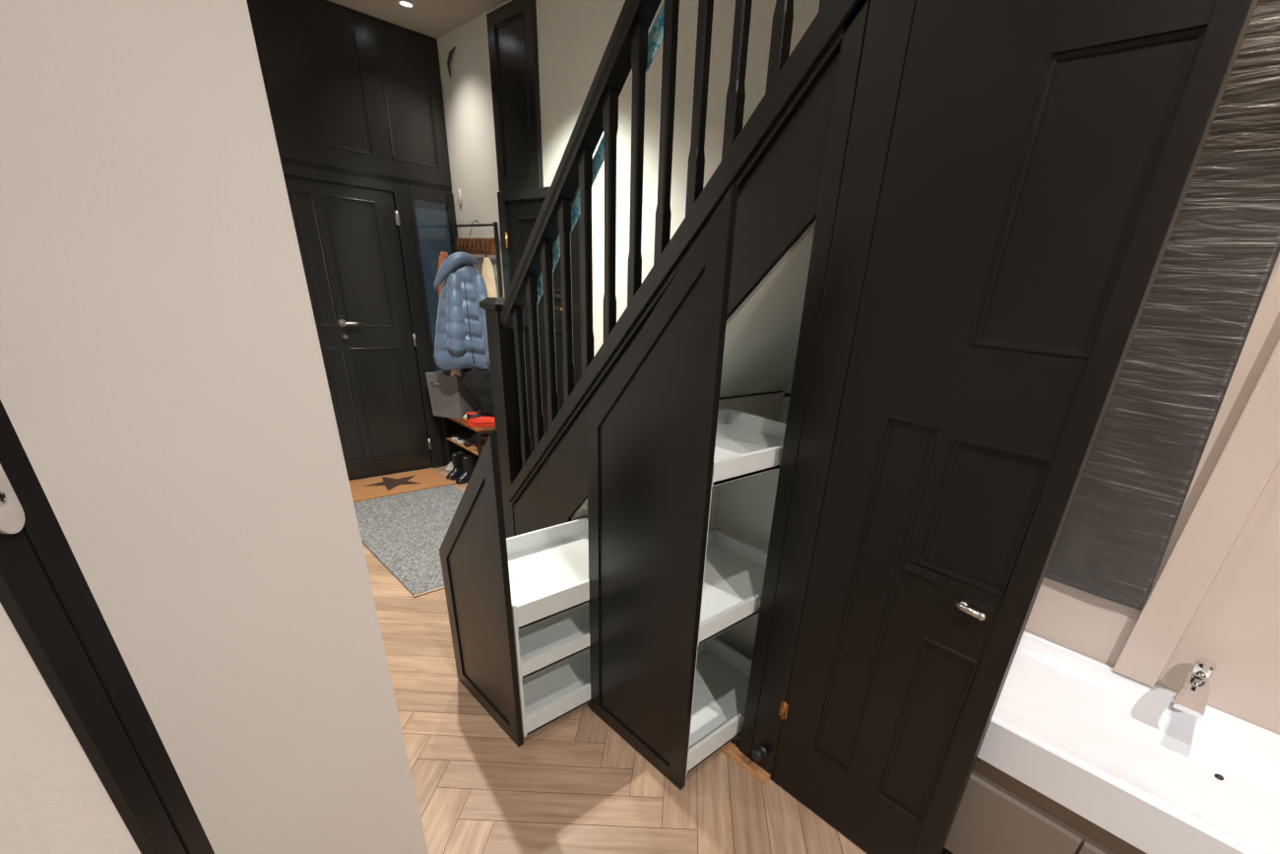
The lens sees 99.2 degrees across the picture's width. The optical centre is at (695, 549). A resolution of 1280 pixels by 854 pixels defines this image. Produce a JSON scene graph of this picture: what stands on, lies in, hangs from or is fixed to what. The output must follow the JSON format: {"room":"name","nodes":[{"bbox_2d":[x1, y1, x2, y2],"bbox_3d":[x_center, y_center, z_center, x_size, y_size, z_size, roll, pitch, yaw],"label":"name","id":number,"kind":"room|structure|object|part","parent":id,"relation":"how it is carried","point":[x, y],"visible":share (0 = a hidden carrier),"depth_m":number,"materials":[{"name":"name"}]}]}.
{"room":"entrance hallway","nodes":[
{"label":"entrance hallway","id":0,"kind":"room"},
{"bbox_2d":[0,0,428,853],"bbox_3d":[-1.490,-0.172,0.282,0.142,2.950,2.172,26,33,38],"label":"wall","id":1,"kind":"structure","parent":0,"point":[164,389],"depth_m":0.89,"materials":[{"name":"beige paint"}]},
{"bbox_2d":[279,0,477,480],"bbox_3d":[-2.603,-1.912,3.716,0.120,2.950,1.970,26,33,38],"label":"wall","id":2,"kind":"structure","parent":0,"point":[286,160],"depth_m":3.62,"materials":[{"name":"black paint"}]},
{"bbox_2d":[246,0,451,187],"bbox_3d":[-2.200,-2.927,3.487,0.019,0.830,1.165,26,33,38],"label":"trim","id":3,"kind":"structure","parent":2,"relation":"attached to","point":[345,89],"depth_m":3.48,"materials":[{"name":"black paint"}]},
{"bbox_2d":[281,163,444,479],"bbox_3d":[-2.397,-1.537,4.000,0.086,2.060,0.840,26,33,38],"label":"door","id":4,"kind":"structure","parent":2,"relation":"in","point":[349,242],"depth_m":3.96,"materials":[{"name":"black paint"}]},
{"bbox_3d":[-2.512,-1.579,3.872,0.008,0.170,0.040,26,33,38],"label":"lock plate","id":5,"kind":"part","parent":4,"relation":"part of","materials":[{"name":"silver metal"}]},
{"bbox_3d":[-2.454,-1.612,3.869,0.058,0.052,0.147,26,33,38],"label":"handle","id":6,"kind":"part","parent":4,"relation":"part of","materials":[{"name":"metal"}]},
{"bbox_2d":[407,186,477,463],"bbox_3d":[-2.006,-1.710,4.401,0.030,2.040,0.320,26,33,38],"label":"window","id":7,"kind":"structure","parent":2,"relation":"in","point":[433,218],"depth_m":4.11,"materials":[{"name":"black paint"}]},
{"bbox_3d":[-2.009,-1.855,4.327,0.006,1.565,0.240,26,33,38],"label":"pane","id":8,"kind":"part","parent":7,"relation":"part of","materials":[{"name":"blue glass"}]},
{"bbox_2d":[327,0,508,38],"bbox_3d":[-0.782,-1.819,0.298,6.950,0.100,4.250,26,33,38],"label":"ceiling","id":9,"kind":"structure","parent":0,"point":[434,19],"depth_m":3.32,"materials":[{"name":"paint"}]},
{"bbox_2d":[397,0,414,7],"bbox_3d":[-1.718,-3.242,3.225,0.092,0.007,0.092,26,33,38],"label":"recessed light","id":10,"kind":"object","parent":9,"relation":"in","point":[404,3],"visible":1,"depth_m":3.22,"materials":[{"name":"white plastic"}]},
{"bbox_2d":[348,459,868,853],"bbox_3d":[-0.974,0.944,1.579,6.850,0.102,4.030,26,33,38],"label":"floor","id":11,"kind":"structure","parent":0,"point":[574,785],"depth_m":1.86,"materials":[{"name":"brown wood"}]},
{"bbox_2d":[0,399,214,853],"bbox_3d":[-0.796,0.349,0.379,0.774,2.010,0.054,-4,27,-17],"label":"door","id":12,"kind":"structure","parent":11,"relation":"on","point":[86,767],"depth_m":0.37,"materials":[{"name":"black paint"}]},
{"bbox_3d":[-0.399,-0.078,0.290,0.003,0.151,0.021,-4,27,-17],"label":"latch plate","id":13,"kind":"part","parent":12,"relation":"part of","materials":[{"name":"silver metal"}]},
{"bbox_2d":[349,467,455,502],"bbox_3d":[-2.391,-0.492,4.190,0.447,0.016,0.892,26,33,38],"label":"doormat","id":14,"kind":"object","parent":11,"relation":"on","point":[409,481],"visible":0.63,"depth_m":4.22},
{"bbox_2d":[353,484,463,597],"bbox_3d":[-1.696,-0.135,3.569,1.523,0.010,0.868,26,33,38],"label":"rug","id":15,"kind":"object","parent":11,"relation":"on","point":[406,532],"visible":0.49,"depth_m":3.50,"materials":[{"name":"grey carpet"}]},
{"bbox_2d":[445,459,453,471],"bbox_3d":[-2.062,-0.757,4.694,0.085,0.106,0.242,15,27,20],"label":"trainer","id":16,"kind":"object","parent":11,"relation":"on","point":[449,467],"visible":0.25,"depth_m":4.62,"materials":[{"name":"white fabric"}]},
{"bbox_2d":[446,450,465,480],"bbox_3d":[-1.962,-0.690,4.456,0.085,0.205,0.222,15,27,20],"label":"boot","id":17,"kind":"object","parent":11,"relation":"on","point":[458,469],"visible":0.77,"depth_m":4.44,"materials":[{"name":"black leather"}]},
{"bbox_2d":[455,453,476,484],"bbox_3d":[-1.853,-0.654,4.400,0.085,0.205,0.222,17,28,25],"label":"boot","id":18,"kind":"object","parent":11,"relation":"on","point":[469,462],"visible":0.79,"depth_m":4.38,"materials":[{"name":"black leather"}]},
{"bbox_2d":[441,221,503,464],"bbox_3d":[-1.752,-1.478,4.215,0.654,1.860,0.298,26,33,38],"label":"coat rack","id":19,"kind":"object","parent":11,"relation":"on","point":[490,246],"visible":0.47,"depth_m":4.01,"materials":[{"name":"brown wood"}]},
{"bbox_2d":[437,252,447,298],"bbox_3d":[-1.888,-1.899,4.157,0.150,0.672,0.079,-2,26,-13],"label":"shirt","id":20,"kind":"object","parent":19,"relation":"hanging from","point":[442,255],"visible":0.16,"depth_m":4.02,"materials":[{"name":"fabric"}]},
{"bbox_2d":[425,370,477,419],"bbox_3d":[-1.960,-1.251,4.385,0.300,0.336,0.240,9,26,10],"label":"storage bin","id":21,"kind":"object","parent":19,"relation":"on","point":[449,397],"visible":0.93,"depth_m":4.31,"materials":[{"name":"grey fabric"}]},
{"bbox_2d":[433,252,490,370],"bbox_3d":[-1.689,-1.732,3.976,0.487,0.796,0.285,-6,28,-21],"label":"puffer jacket","id":22,"kind":"object","parent":19,"relation":"hanging from","point":[461,336],"visible":0.8,"depth_m":3.90,"materials":[{"name":"blue fabric"}]},
{"bbox_2d":[433,252,478,289],"bbox_3d":[-1.680,-1.950,3.805,0.315,0.254,0.094,-6,28,-22],"label":"hood","id":23,"kind":"object","parent":22,"relation":"attached to","point":[458,271],"depth_m":3.81,"materials":[{"name":"blue fabric"}]},
{"bbox_2d":[450,368,461,377],"bbox_3d":[-1.858,-1.409,4.204,0.068,0.130,0.139,26,33,38],"label":"scarf","id":24,"kind":"object","parent":22,"relation":"hanging from","point":[454,372],"visible":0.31,"depth_m":4.20,"materials":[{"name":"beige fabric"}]},
{"bbox_2d":[445,219,478,257],"bbox_3d":[-1.640,-2.182,3.817,0.255,0.263,0.038,-11,30,-30],"label":"hanger","id":25,"kind":"object","parent":19,"relation":"hanging from","point":[475,220],"visible":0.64,"depth_m":3.83,"materials":[{"name":"silver metal"}]},
{"bbox_2d":[451,426,474,441],"bbox_3d":[-1.938,-0.985,4.577,0.085,0.106,0.242,26,33,38],"label":"trainer","id":26,"kind":"object","parent":19,"relation":"on","point":[464,430],"visible":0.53,"depth_m":4.53,"materials":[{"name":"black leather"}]},
{"bbox_2d":[446,437,482,455],"bbox_3d":[-1.805,-0.872,4.501,0.606,0.012,0.260,26,33,38],"label":"shoe shelf","id":27,"kind":"object","parent":19,"relation":"attached to","point":[476,452],"depth_m":4.40,"materials":[{"name":"brown wood"}]},
{"bbox_2d":[456,429,475,444],"bbox_3d":[-1.867,-0.950,4.516,0.085,0.106,0.242,26,33,38],"label":"trainer","id":28,"kind":"object","parent":19,"relation":"on","point":[470,433],"visible":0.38,"depth_m":4.47,"materials":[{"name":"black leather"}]},
{"bbox_2d":[462,406,480,421],"bbox_3d":[-1.756,-1.095,4.364,0.222,0.106,0.085,-10,29,-28],"label":"trainer","id":29,"kind":"object","parent":19,"relation":"on","point":[475,410],"visible":0.23,"depth_m":4.33,"materials":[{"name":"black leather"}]},
{"bbox_2d":[463,431,488,447],"bbox_3d":[-1.789,-0.906,4.451,0.097,0.095,0.222,26,33,38],"label":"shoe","id":30,"kind":"object","parent":19,"relation":"on","point":[471,440],"visible":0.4,"depth_m":4.40,"materials":[{"name":"black leather"}]},
{"bbox_2d":[462,253,494,415],"bbox_3d":[-1.611,-1.574,4.026,0.276,1.124,0.148,-1,26,-12],"label":"bag","id":31,"kind":"object","parent":19,"relation":"hanging from","point":[477,382],"visible":0.66,"depth_m":4.13,"materials":[{"name":"black fabric"}]},
{"bbox_2d":[469,433,489,450],"bbox_3d":[-1.704,-0.868,4.376,0.085,0.105,0.242,26,33,38],"label":"boot","id":32,"kind":"object","parent":19,"relation":"on","point":[483,437],"visible":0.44,"depth_m":4.34,"materials":[{"name":"brown leather"}]},
{"bbox_2d":[465,408,494,423],"bbox_3d":[-1.685,-1.060,4.303,0.252,0.106,0.085,-10,29,-28],"label":"trainer","id":33,"kind":"object","parent":19,"relation":"on","point":[468,413],"visible":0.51,"depth_m":4.26,"materials":[{"name":"red"}]},
{"bbox_2d":[467,411,495,426],"bbox_3d":[-1.636,-1.017,4.222,0.252,0.106,0.085,-10,29,-28],"label":"trainer","id":34,"kind":"object","parent":19,"relation":"on","point":[474,419],"visible":0.91,"depth_m":4.19,"materials":[{"name":"red fabric"}]},
{"bbox_2d":[481,257,497,297],"bbox_3d":[-1.496,-1.791,3.963,0.149,0.602,0.058,18,29,26],"label":"shirt","id":35,"kind":"object","parent":19,"relation":"hanging from","point":[487,272],"visible":0.37,"depth_m":3.87,"materials":[{"name":"beige fabric"}]},
{"bbox_2d":[439,431,590,746],"bbox_3d":[-0.611,-0.137,2.360,1.050,1.219,1.003,26,33,38],"label":"cabinet","id":36,"kind":"object","parent":11,"relation":"on","point":[518,606],"visible":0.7,"depth_m":1.99,"materials":[{"name":"black wood"}]},
{"bbox_3d":[-0.772,0.108,1.886,0.506,1.152,0.020,26,33,38],"label":"pull out drawer","id":37,"kind":"part","parent":36,"relation":"part of","materials":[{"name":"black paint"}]},
{"bbox_2d":[506,516,589,630],"bbox_3d":[-0.534,0.059,2.102,0.488,0.088,0.606,26,33,38],"label":"tray","id":38,"kind":"object","parent":36,"relation":"on","point":[548,567],"depth_m":2.11,"materials":[{"name":"white laminate"}]},
{"bbox_2d":[517,602,590,678],"bbox_3d":[-0.549,0.251,2.195,0.488,0.062,0.606,26,33,38],"label":"tray","id":39,"kind":"object","parent":36,"relation":"on","point":[544,644],"depth_m":2.04,"materials":[{"name":"white laminate"}]},
{"bbox_2d":[521,647,590,735],"bbox_3d":[-0.567,0.473,2.301,0.488,0.082,0.606,26,33,38],"label":"tray","id":40,"kind":"object","parent":36,"relation":"on","point":[550,693],"depth_m":2.16,"materials":[{"name":"white laminate"}]},
{"bbox_2d":[479,0,916,778],"bbox_3d":[0.002,-0.995,2.139,1.914,3.039,0.878,26,33,38],"label":"staircase","id":41,"kind":"structure","parent":11,"relation":"on","point":[839,87],"depth_m":1.53,"materials":[{"name":"black paint"}]},
{"bbox_3d":[-0.941,-0.472,2.791,0.116,1.400,0.100,26,33,38],"label":"newel post","id":42,"kind":"part","parent":41,"relation":"part of","materials":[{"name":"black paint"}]},
{"bbox_3d":[-0.219,-1.495,1.619,1.622,1.721,0.078,26,33,38],"label":"handrail","id":43,"kind":"part","parent":41,"relation":"part of","materials":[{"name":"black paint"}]},
{"bbox_2d":[751,744,767,761],"bbox_3d":[0.223,0.717,1.907,0.044,0.044,0.041,26,33,38],"label":"door stop","id":44,"kind":"object","parent":41,"relation":"attached to","point":[760,751],"visible":1,"depth_m":1.89,"materials":[{"name":"black rubber"}]},
{"bbox_3d":[0.336,-0.539,1.351,0.154,2.950,0.040,26,33,38],"label":"post","id":45,"kind":"part","parent":41,"relation":"part of","materials":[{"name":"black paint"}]},
{"bbox_2d":[586,143,827,789],"bbox_3d":[0.203,-0.244,1.968,0.608,1.867,1.063,26,33,38],"label":"tall cabinet","id":46,"kind":"object","parent":11,"relation":"on","point":[682,478],"visible":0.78,"depth_m":1.67,"materials":[{"name":"black wood"}]},
{"bbox_3d":[-0.165,-0.056,1.646,0.521,1.742,0.020,26,33,38],"label":"pull out drawer","id":47,"kind":"part","parent":46,"relation":"part of","materials":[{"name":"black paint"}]},
{"bbox_2d":[686,637,752,773],"bbox_3d":[0.011,0.572,2.164,0.458,0.092,0.568,26,33,38],"label":"tray","id":48,"kind":"object","parent":46,"relation":"on","point":[722,672],"depth_m":2.19,"materials":[{"name":"white laminate"}]},
{"bbox_2d":[698,529,767,644],"bbox_3d":[0.049,0.102,1.938,0.458,0.068,0.568,26,33,38],"label":"tray","id":49,"kind":"object","parent":46,"relation":"on","point":[735,568],"depth_m":1.96,"materials":[{"name":"white laminate"}]},
{"bbox_2d":[711,407,785,486],"bbox_3d":[0.085,-0.347,1.722,0.458,0.064,0.568,26,33,38],"label":"tray","id":50,"kind":"object","parent":46,"relation":"on","point":[746,444],"depth_m":1.76,"materials":[{"name":"white laminate"}]},
{"bbox_2d":[719,741,770,784],"bbox_3d":[0.170,0.767,1.994,0.249,0.022,0.046,26,33,38],"label":"trim","id":51,"kind":"structure","parent":11,"relation":"on","point":[730,749],"depth_m":1.98,"materials":[{"name":"brown wood"}]},
{"bbox_2d":[941,757,1147,853],"bbox_3d":[1.131,0.792,1.584,1.540,0.470,0.539,26,33,38],"label":"vanity unit","id":52,"kind":"object","parent":11,"relation":"on","point":[997,812],"visible":0.27,"depth_m":1.45,"materials":[{"name":"beige laminate"}]},
{"bbox_3d":[0.677,0.718,1.642,0.764,0.288,0.018,26,33,38],"label":"drawer","id":53,"kind":"part","parent":52,"relation":"part of","materials":[{"name":"beige laminate"}]},
{"bbox_3d":[1.222,0.987,1.172,0.760,0.288,0.018,26,33,38],"label":"drawer","id":54,"kind":"part","parent":52,"relation":"part of","materials":[{"name":"beige laminate"}]},
{"bbox_2d":[977,630,1279,853],"bbox_3d":[1.161,0.527,1.442,1.450,0.129,0.554,26,33,38],"label":"washbasin","id":55,"kind":"object","parent":52,"relation":"in","point":[1113,748],"visible":0.55,"depth_m":1.40,"materials":[{"name":"white ceramic"}]},
{"bbox_2d":[1171,657,1216,718],"bbox_3d":[1.332,0.384,1.453,0.058,0.144,0.183,26,33,38],"label":"tap","id":56,"kind":"object","parent":55,"relation":"on","point":[1191,698],"visible":1,"depth_m":1.43,"materials":[{"name":"silver metal"}]},
{"bbox_3d":[1.325,0.381,1.442,0.058,0.043,0.160,26,33,38],"label":"spout","id":57,"kind":"part","parent":56,"relation":"part of","materials":[{"name":"silver metal"}]},
{"bbox_3d":[1.368,0.326,1.460,0.044,0.041,0.084,26,33,38],"label":"lever","id":58,"kind":"part","parent":56,"relation":"part of","materials":[{"name":"silver metal"}]},
{"bbox_2d":[436,0,819,431],"bbox_3d":[-0.472,-1.800,3.086,3.990,3.600,0.130,26,33,38],"label":"wall","id":59,"kind":"structure","parent":0,"point":[573,35],"depth_m":2.86,"materials":[{"name":"white paint"}]},
{"bbox_2d":[447,47,455,77],"bbox_3d":[-1.627,-3.248,3.614,0.115,0.145,0.034,26,33,38],"label":"wall hook","id":60,"kind":"object","parent":59,"relation":"attached to","point":[451,51],"visible":1,"depth_m":3.60,"materials":[{"name":"black metal"}]},
{"bbox_2d":[456,189,461,205],"bbox_3d":[-1.743,-2.600,4.006,0.060,0.110,0.014,26,33,38],"label":"wall plate","id":61,"kind":"object","parent":59,"relation":"attached to","point":[459,194],"visible":1,"depth_m":4.00,"materials":[{"name":"white plastic"}]},
{"bbox_2d":[486,0,543,191],"bbox_3d":[-1.081,-2.685,3.259,0.503,0.886,0.033,26,33,38],"label":"trim","id":62,"kind":"structure","parent":59,"relation":"attached to","point":[512,30],"depth_m":3.23,"materials":[{"name":"black paint"}]},
{"bbox_2d":[497,185,582,451],"bbox_3d":[-1.034,-1.278,3.723,0.990,2.030,0.090,26,33,38],"label":"door","id":63,"kind":"structure","parent":59,"relation":"in","point":[517,220],"depth_m":3.56,"materials":[{"name":"black paint"}]},
{"bbox_3d":[-1.018,-1.284,3.738,0.990,2.030,0.045,26,33,38],"label":"frame","id":64,"kind":"part","parent":63,"relation":"part of","materials":[{"name":"black paint"}]},
{"bbox_2d":[1024,252,1279,734],"bbox_3d":[1.831,-0.230,0.958,2.940,2.950,0.140,26,33,38],"label":"wall","id":65,"kind":"structure","parent":0,"point":[1235,626],"depth_m":1.44,"materials":[{"name":"paint"}]},
{"bbox_2d":[1043,0,1279,610],"bbox_3d":[1.111,-0.754,1.369,0.690,1.808,0.022,26,33,38],"label":"curtain","id":66,"kind":"object","parent":65,"relation":"hanging from","point":[1222,251],"visible":0.34,"depth_m":1.35,"materials":[{"name":"grey fabric"}]},
{"bbox_2d":[1112,337,1279,687],"bbox_3d":[1.395,-0.675,1.116,0.102,2.350,0.030,26,33,38],"label":"trim","id":67,"kind":"structure","parent":65,"relation":"attached to","point":[1250,454],"depth_m":1.41,"materials":[{"name":"paint"}]},
{"bbox_3d":[0.555,-0.622,1.560,0.120,2.950,0.648,26,33,38],"label":"wall partition","id":68,"kind":"structure","parent":0,"visible":0},
{"bbox_2d":[771,0,1258,853],"bbox_3d":[0.550,-0.124,1.266,0.572,2.292,0.070,26,33,38],"label":"door","id":69,"kind":"structure","parent":68,"relation":"in","point":[1044,156],"depth_m":1.11,"materials":[{"name":"black paint"}]},
{"bbox_3d":[0.556,0.056,1.314,0.100,0.020,0.008,26,33,38],"label":"moulding","id":70,"kind":"part","parent":69,"relation":"part of","materials":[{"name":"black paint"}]},
{"bbox_3d":[0.635,0.141,1.248,0.071,0.024,0.026,26,33,38],"label":"handle","id":71,"kind":"part","parent":69,"relation":"part of","materials":[{"name":"metal"}]}
]}

